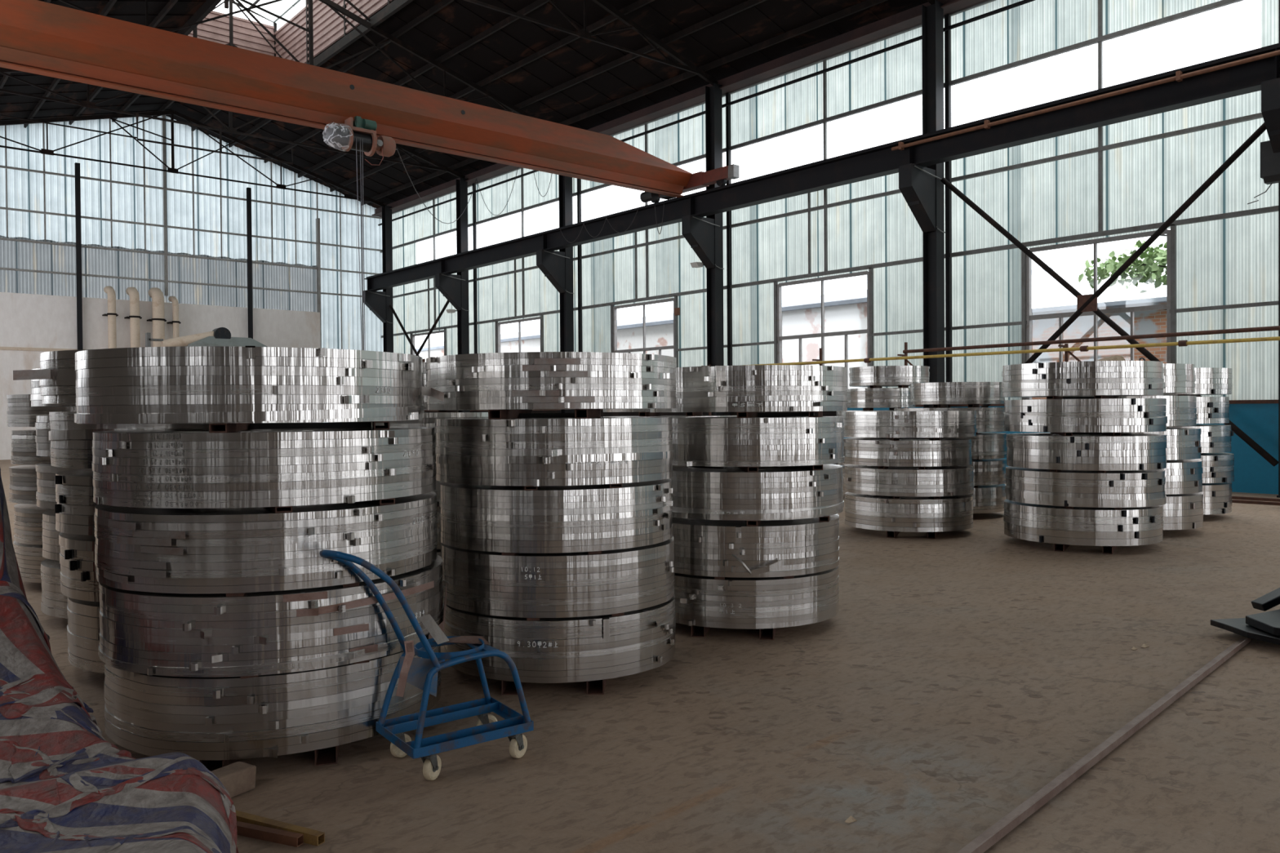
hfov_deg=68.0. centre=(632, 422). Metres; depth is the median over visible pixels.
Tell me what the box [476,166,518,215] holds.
hanging cable
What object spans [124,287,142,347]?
flue pipe
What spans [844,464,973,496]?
coil
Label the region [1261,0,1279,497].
steel column
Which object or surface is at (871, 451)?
coil
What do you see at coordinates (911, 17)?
trim
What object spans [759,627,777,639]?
tube
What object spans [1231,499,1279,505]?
bar
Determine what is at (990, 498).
coil
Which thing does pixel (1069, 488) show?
coil
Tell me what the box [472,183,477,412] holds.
wall post
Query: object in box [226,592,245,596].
tube
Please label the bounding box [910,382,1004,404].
coil
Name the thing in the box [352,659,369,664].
tube
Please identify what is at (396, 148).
cable
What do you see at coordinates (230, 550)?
coil
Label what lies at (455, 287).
steel column
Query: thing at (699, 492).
coil
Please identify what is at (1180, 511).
coil
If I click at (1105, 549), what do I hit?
tube
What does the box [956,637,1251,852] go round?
rail
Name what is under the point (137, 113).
frame
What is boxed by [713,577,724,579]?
tube
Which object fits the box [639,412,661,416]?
tube
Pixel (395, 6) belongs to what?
trim
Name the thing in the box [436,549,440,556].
coil
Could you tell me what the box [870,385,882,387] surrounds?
tube
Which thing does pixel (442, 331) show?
window
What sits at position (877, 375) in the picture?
coil
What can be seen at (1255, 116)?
trim
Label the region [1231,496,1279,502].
bar
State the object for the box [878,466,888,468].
tube
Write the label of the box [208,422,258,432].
tube
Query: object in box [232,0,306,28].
ceiling
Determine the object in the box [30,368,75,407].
coil
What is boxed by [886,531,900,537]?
tube
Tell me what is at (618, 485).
tube
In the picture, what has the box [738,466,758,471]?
tube
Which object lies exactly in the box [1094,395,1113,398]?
tube
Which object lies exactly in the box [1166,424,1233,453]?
coil
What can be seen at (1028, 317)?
window
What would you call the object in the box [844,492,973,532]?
coil
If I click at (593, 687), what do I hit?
tube
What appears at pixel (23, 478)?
coil
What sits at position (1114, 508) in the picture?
tube
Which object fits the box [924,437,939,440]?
tube
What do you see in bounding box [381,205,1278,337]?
trim
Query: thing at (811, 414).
tube
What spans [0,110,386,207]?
roof truss
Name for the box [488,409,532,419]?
tube
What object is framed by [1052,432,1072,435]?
tube
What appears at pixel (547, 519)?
coil
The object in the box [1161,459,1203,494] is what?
coil
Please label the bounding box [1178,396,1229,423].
coil
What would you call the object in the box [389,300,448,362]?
brace
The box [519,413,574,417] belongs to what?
board
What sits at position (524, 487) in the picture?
tube
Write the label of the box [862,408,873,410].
tube
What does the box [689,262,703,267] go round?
lamp
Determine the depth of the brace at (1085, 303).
16.35 m
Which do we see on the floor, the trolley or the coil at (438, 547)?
the trolley
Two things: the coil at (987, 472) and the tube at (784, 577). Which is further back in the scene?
the coil at (987, 472)
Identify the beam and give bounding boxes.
[363,42,1279,290]
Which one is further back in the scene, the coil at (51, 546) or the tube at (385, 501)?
the coil at (51, 546)
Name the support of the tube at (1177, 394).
on the coil at (1210, 410)
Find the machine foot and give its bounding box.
[1210,587,1279,644]
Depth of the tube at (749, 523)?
5.76 m
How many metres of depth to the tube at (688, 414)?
8.67 m
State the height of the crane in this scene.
0.985 m
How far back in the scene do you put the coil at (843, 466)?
14.85 m
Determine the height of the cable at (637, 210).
0.514 m
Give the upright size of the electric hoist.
6.074 m
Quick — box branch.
[1078,234,1166,310]
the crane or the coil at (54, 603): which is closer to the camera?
the coil at (54, 603)
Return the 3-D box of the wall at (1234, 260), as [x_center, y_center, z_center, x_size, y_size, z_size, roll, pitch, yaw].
[4.485,-3.671,21.733,0.250,9.550,45.200,-1,1,-41]
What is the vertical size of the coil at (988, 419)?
0.308 m
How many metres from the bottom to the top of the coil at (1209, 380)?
0.321 m
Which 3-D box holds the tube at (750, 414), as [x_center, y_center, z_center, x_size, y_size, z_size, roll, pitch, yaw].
[0.802,-0.054,6.336,0.062,0.035,1.277,0,1,13]
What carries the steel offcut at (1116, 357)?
on the coil at (1087, 378)
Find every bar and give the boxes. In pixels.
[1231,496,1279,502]
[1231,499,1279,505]
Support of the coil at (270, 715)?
on the tube at (328, 756)
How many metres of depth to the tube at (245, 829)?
3.11 m
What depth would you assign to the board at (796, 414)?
6.25 m
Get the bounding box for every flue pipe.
[102,285,118,348]
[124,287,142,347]
[146,287,166,346]
[166,296,181,337]
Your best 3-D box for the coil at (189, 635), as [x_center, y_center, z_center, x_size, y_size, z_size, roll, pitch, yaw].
[-1.589,0.825,4.297,1.458,0.343,1.452,0,1,43]
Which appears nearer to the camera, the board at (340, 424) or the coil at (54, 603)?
the board at (340, 424)
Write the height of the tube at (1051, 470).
0.022 m
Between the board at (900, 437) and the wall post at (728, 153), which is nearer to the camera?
the board at (900, 437)
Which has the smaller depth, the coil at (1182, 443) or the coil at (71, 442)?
the coil at (71, 442)
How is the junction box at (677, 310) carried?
attached to the wall at (1234, 260)
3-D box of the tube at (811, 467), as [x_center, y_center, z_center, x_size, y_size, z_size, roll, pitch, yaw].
[1.144,0.272,6.352,0.062,0.032,1.007,0,1,0]
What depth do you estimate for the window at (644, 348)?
26.57 m
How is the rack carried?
on the floor
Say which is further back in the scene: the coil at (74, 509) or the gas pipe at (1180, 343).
the gas pipe at (1180, 343)
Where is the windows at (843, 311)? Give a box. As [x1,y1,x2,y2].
[414,262,1166,399]
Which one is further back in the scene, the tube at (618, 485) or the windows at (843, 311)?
the windows at (843, 311)
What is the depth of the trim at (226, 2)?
27.43 m
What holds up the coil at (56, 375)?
on the tube
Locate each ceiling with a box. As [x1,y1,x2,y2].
[0,0,928,208]
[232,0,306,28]
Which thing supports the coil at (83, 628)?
on the tube
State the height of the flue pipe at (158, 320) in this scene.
5.829 m
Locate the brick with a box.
[211,761,256,797]
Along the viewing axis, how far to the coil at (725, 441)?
5.75 m
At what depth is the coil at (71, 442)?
4.83 m
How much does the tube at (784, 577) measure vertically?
0.015 m
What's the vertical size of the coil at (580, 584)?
0.299 m
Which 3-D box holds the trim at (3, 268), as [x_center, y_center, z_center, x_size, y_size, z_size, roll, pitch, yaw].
[-17.970,-4.945,32.090,20.600,0.060,0.080,-1,1,-41]
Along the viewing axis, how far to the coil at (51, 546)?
6.26 m
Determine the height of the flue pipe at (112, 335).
5.764 m
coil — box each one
[5,394,76,426]
[8,464,37,504]
[10,429,50,465]
[13,349,90,404]
[13,503,52,545]
[13,541,47,582]
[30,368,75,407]
[35,415,56,457]
[35,462,80,509]
[40,559,67,618]
[41,509,60,560]
[48,411,317,468]
[54,468,96,535]
[58,532,99,602]
[66,597,104,673]
[74,345,444,423]
[92,426,435,508]
[93,491,437,594]
[97,554,446,677]
[103,645,441,760]
[328,412,488,427]
[422,362,426,408]
[426,351,676,410]
[432,480,440,502]
[435,417,674,486]
[435,502,440,549]
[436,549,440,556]
[439,478,672,553]
[440,536,674,617]
[444,594,675,683]
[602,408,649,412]
[603,415,737,417]
[649,364,848,412]
[670,463,844,520]
[671,416,844,466]
[671,514,839,577]
[674,564,839,629]
[835,410,894,437]
[835,462,848,465]
[840,410,977,437]
[840,465,847,493]
[843,437,972,466]
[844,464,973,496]
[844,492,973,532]
[846,387,915,408]
[848,365,929,386]
[894,407,1004,431]
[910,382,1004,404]
[960,432,1007,459]
[968,458,1006,485]
[971,484,1006,513]
[1001,360,1164,397]
[1003,398,1167,432]
[1003,499,1163,546]
[1004,466,1166,507]
[1006,432,1167,471]
[1113,395,1196,426]
[1120,426,1201,460]
[1159,367,1232,395]
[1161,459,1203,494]
[1162,492,1203,529]
[1163,363,1195,394]
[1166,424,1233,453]
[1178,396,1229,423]
[1195,452,1234,483]
[1201,482,1231,515]
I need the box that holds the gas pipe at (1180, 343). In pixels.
[739,336,1279,365]
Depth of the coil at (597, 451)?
4.63 m
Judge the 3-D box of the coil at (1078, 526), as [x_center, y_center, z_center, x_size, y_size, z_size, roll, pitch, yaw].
[4.601,0.995,9.723,1.503,0.343,1.488,-1,1,-41]
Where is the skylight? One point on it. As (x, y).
(328, 25)
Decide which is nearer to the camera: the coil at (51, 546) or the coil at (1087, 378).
the coil at (51, 546)
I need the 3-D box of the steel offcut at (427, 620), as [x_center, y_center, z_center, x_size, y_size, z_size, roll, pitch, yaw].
[-0.790,0.824,3.777,0.115,0.110,0.054,0,1,-1]
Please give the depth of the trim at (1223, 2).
19.16 m
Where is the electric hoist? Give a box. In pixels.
[322,115,395,350]
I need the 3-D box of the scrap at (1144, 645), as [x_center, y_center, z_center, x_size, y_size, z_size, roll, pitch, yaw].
[2.985,1.301,5.521,0.060,0.015,0.030,-1,1,-41]
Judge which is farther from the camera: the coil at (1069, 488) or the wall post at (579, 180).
the wall post at (579, 180)
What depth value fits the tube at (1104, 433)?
9.16 m
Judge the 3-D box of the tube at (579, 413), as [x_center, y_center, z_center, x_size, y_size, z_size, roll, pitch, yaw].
[-0.235,-0.050,5.209,0.062,0.046,1.266,0,1,1]
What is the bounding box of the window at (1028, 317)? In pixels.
[1025,229,1170,399]
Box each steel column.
[363,205,393,352]
[435,177,470,412]
[536,174,574,413]
[681,82,724,415]
[898,0,945,408]
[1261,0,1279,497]
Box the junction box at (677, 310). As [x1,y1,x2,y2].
[674,307,679,315]
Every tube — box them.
[200,760,230,771]
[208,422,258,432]
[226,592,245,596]
[235,810,324,846]
[236,821,303,847]
[240,675,257,679]
[267,506,292,512]
[314,745,339,766]
[342,582,359,586]
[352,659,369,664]
[368,497,395,505]
[372,421,389,429]
[438,410,457,412]
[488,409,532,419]
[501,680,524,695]
[502,552,516,555]
[520,485,537,490]
[525,617,539,621]
[574,408,600,418]
[586,679,606,694]
[587,551,601,554]
[601,483,622,488]
[610,612,624,616]
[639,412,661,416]
[686,412,702,416]
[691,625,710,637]
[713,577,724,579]
[737,411,764,417]
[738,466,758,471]
[746,520,760,526]
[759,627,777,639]
[782,576,794,578]
[801,464,822,470]
[808,411,822,417]
[818,515,829,522]
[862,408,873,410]
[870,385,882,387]
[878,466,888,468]
[884,437,899,440]
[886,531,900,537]
[897,385,908,387]
[918,466,927,469]
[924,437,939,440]
[927,531,939,538]
[929,496,940,499]
[933,404,947,408]
[968,404,980,407]
[1046,395,1062,399]
[1049,469,1060,471]
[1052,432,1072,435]
[1053,543,1069,551]
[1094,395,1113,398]
[1102,432,1120,435]
[1102,546,1116,554]
[1111,507,1121,510]
[1177,394,1193,395]
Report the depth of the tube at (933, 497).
10.19 m
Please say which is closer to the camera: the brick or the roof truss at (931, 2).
the brick
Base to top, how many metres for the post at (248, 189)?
9.750 m
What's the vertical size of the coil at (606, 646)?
0.305 m
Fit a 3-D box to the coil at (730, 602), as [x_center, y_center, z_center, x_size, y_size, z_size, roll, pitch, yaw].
[0.718,1.090,6.367,1.301,0.294,1.310,-1,1,-11]
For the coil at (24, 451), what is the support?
on the coil at (23, 478)
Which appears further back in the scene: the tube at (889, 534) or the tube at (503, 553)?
the tube at (889, 534)
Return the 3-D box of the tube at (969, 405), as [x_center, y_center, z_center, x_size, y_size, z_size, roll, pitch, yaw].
[4.487,-0.217,12.443,0.062,0.044,1.071,0,1,25]
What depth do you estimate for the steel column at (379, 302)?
37.18 m
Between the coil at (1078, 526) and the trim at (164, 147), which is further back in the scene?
the trim at (164, 147)
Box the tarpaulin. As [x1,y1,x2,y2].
[0,467,238,852]
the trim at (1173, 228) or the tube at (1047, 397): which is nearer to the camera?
the tube at (1047, 397)
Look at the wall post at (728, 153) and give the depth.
23.94 m
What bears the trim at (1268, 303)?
attached to the wall at (1234, 260)
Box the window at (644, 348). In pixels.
[613,297,674,356]
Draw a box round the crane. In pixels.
[0,0,739,203]
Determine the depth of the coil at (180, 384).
3.63 m
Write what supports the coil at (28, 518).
on the coil at (29, 557)
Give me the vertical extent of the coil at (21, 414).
0.258 m
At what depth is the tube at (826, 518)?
5.92 m
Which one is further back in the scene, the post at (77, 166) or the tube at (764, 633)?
the post at (77, 166)
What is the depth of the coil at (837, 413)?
14.68 m
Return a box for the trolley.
[319,549,533,781]
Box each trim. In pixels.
[0,164,382,218]
[0,206,382,251]
[0,237,378,275]
[0,267,362,297]
[4,115,363,422]
[177,0,413,66]
[192,0,390,62]
[371,0,986,217]
[377,0,1035,226]
[380,0,1243,253]
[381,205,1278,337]
[392,112,1262,297]
[409,0,1176,399]
[676,301,1278,351]
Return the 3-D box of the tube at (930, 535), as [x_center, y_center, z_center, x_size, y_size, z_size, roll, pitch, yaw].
[3.430,1.205,10.727,0.085,0.080,1.158,0,1,22]
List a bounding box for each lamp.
[445,309,457,313]
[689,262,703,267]
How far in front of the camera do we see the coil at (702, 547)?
5.76 m
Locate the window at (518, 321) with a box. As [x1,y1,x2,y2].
[497,316,540,352]
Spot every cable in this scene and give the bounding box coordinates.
[395,148,476,223]
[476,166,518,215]
[533,169,551,196]
[560,209,638,242]
[654,203,664,234]
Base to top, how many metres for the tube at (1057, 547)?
0.080 m
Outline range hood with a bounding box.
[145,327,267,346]
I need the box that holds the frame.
[0,112,293,164]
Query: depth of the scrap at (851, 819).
3.21 m
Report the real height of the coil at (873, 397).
0.303 m
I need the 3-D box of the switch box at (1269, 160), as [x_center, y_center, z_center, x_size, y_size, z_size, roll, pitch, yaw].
[9.665,-3.805,14.393,0.250,0.887,0.592,-1,1,-41]
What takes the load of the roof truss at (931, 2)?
on the steel column at (922, 188)
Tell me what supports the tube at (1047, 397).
on the coil at (1097, 415)
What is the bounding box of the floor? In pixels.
[0,459,1279,852]
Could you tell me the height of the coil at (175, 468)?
0.286 m
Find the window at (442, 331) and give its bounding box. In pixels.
[411,329,444,409]
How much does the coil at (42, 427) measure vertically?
0.268 m
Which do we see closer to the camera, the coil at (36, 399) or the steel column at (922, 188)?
the coil at (36, 399)
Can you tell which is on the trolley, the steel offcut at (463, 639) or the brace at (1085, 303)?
the steel offcut at (463, 639)
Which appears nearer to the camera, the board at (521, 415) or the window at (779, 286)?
the board at (521, 415)
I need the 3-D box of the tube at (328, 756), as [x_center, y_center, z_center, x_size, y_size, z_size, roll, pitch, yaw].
[-1.373,1.316,4.365,0.085,0.085,1.220,-1,1,-15]
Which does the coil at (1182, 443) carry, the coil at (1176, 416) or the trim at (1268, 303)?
the coil at (1176, 416)
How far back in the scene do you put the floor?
4.11 m
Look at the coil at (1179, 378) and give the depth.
10.20 m
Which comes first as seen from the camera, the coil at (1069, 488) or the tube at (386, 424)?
the tube at (386, 424)
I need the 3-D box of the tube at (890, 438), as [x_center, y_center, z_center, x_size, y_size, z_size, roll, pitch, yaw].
[2.945,0.172,10.859,0.062,0.029,1.396,0,1,9]
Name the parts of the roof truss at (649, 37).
gusset plate, gusset plate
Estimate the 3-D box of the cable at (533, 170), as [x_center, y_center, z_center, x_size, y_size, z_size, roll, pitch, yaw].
[-2.760,-7.680,29.529,0.017,1.311,1.317,-1,1,-41]
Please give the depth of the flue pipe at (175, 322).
33.07 m
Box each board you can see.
[249,422,371,429]
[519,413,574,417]
[757,412,808,417]
[899,437,924,438]
[1062,396,1095,399]
[1072,432,1102,434]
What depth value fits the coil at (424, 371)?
6.74 m
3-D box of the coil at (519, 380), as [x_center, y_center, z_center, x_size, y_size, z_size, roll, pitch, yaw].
[-0.435,-0.208,5.188,1.364,0.273,1.370,-1,1,-41]
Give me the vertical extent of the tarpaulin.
1.429 m
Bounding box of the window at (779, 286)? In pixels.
[776,271,869,404]
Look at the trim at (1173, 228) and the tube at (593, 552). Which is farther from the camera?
the trim at (1173, 228)
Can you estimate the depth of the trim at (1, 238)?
33.60 m
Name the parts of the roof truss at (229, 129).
gusset plate, gusset plate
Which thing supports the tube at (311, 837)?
on the floor
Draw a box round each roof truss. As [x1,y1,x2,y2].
[0,0,465,177]
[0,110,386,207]
[58,0,533,117]
[464,0,718,85]
[927,0,937,4]
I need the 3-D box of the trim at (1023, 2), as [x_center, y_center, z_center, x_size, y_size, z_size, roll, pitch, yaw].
[4.286,-7.973,21.606,0.080,0.120,44.900,-1,1,-41]
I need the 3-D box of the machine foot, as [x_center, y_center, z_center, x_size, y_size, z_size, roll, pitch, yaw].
[4.067,1.120,5.689,1.059,0.361,0.756,-1,1,-28]
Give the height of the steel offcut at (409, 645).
0.186 m
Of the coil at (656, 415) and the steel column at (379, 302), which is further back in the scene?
the steel column at (379, 302)
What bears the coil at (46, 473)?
on the coil at (51, 546)
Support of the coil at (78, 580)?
on the coil at (83, 628)
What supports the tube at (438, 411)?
on the coil at (428, 419)
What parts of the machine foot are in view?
plate, plate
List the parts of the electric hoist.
trolley motor, hoist motor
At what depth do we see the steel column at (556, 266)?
28.28 m
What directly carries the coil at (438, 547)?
on the tube
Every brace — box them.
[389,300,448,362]
[940,122,1278,466]
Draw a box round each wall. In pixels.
[0,115,383,459]
[382,0,1278,494]
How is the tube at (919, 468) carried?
on the coil at (891, 481)
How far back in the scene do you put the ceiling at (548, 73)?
24.67 m
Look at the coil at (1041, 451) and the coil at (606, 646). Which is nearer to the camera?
the coil at (606, 646)
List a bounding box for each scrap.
[844,815,857,823]
[1141,643,1150,648]
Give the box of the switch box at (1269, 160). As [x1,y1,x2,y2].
[1247,140,1279,204]
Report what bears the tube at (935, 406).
on the coil at (988, 419)
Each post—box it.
[74,162,83,350]
[246,186,253,338]
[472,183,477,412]
[577,177,582,351]
[725,92,732,415]
[944,13,952,408]
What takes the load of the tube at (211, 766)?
on the floor
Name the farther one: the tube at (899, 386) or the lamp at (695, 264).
the lamp at (695, 264)
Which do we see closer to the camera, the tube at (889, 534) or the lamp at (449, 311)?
the tube at (889, 534)
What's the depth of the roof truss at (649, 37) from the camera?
21.72 m
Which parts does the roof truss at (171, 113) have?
gusset plate, gusset plate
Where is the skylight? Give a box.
[187,0,394,63]
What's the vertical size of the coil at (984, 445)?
0.308 m
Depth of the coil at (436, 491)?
6.79 m
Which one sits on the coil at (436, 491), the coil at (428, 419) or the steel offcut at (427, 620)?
the coil at (428, 419)
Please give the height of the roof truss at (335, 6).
5.434 m
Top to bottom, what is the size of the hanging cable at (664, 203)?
0.759 m
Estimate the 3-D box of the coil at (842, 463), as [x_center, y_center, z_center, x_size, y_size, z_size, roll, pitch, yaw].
[3.964,0.468,15.092,1.404,0.398,1.410,-1,1,-41]
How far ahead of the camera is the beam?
18.33 m
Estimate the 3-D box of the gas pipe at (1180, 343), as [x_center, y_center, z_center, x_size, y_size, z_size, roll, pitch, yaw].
[5.110,-1.133,16.884,0.089,0.132,16.001,-1,1,-41]
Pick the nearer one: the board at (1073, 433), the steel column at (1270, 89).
the board at (1073, 433)
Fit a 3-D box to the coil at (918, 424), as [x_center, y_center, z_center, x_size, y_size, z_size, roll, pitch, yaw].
[3.144,0.013,10.824,1.488,0.282,1.492,-1,1,-41]
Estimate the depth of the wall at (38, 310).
33.37 m
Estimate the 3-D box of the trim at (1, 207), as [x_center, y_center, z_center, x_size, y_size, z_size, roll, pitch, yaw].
[-17.985,-6.875,32.067,20.600,0.060,0.080,-1,1,-41]
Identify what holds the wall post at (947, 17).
attached to the wall at (1234, 260)
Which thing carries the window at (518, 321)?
in the wall at (1234, 260)
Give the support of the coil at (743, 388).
on the tube at (750, 414)
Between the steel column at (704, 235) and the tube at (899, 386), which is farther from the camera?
the steel column at (704, 235)
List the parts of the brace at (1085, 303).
gusset plate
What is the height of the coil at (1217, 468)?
0.338 m
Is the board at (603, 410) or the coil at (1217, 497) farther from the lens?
the coil at (1217, 497)
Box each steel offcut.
[395,640,414,697]
[417,613,448,644]
[432,635,489,644]
[1097,355,1125,360]
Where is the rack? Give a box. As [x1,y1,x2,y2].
[701,325,1279,415]
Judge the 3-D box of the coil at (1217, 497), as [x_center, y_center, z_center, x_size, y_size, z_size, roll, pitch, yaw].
[6.918,0.939,12.269,1.440,0.358,1.458,-1,1,-41]
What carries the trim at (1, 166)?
attached to the wall at (38, 310)

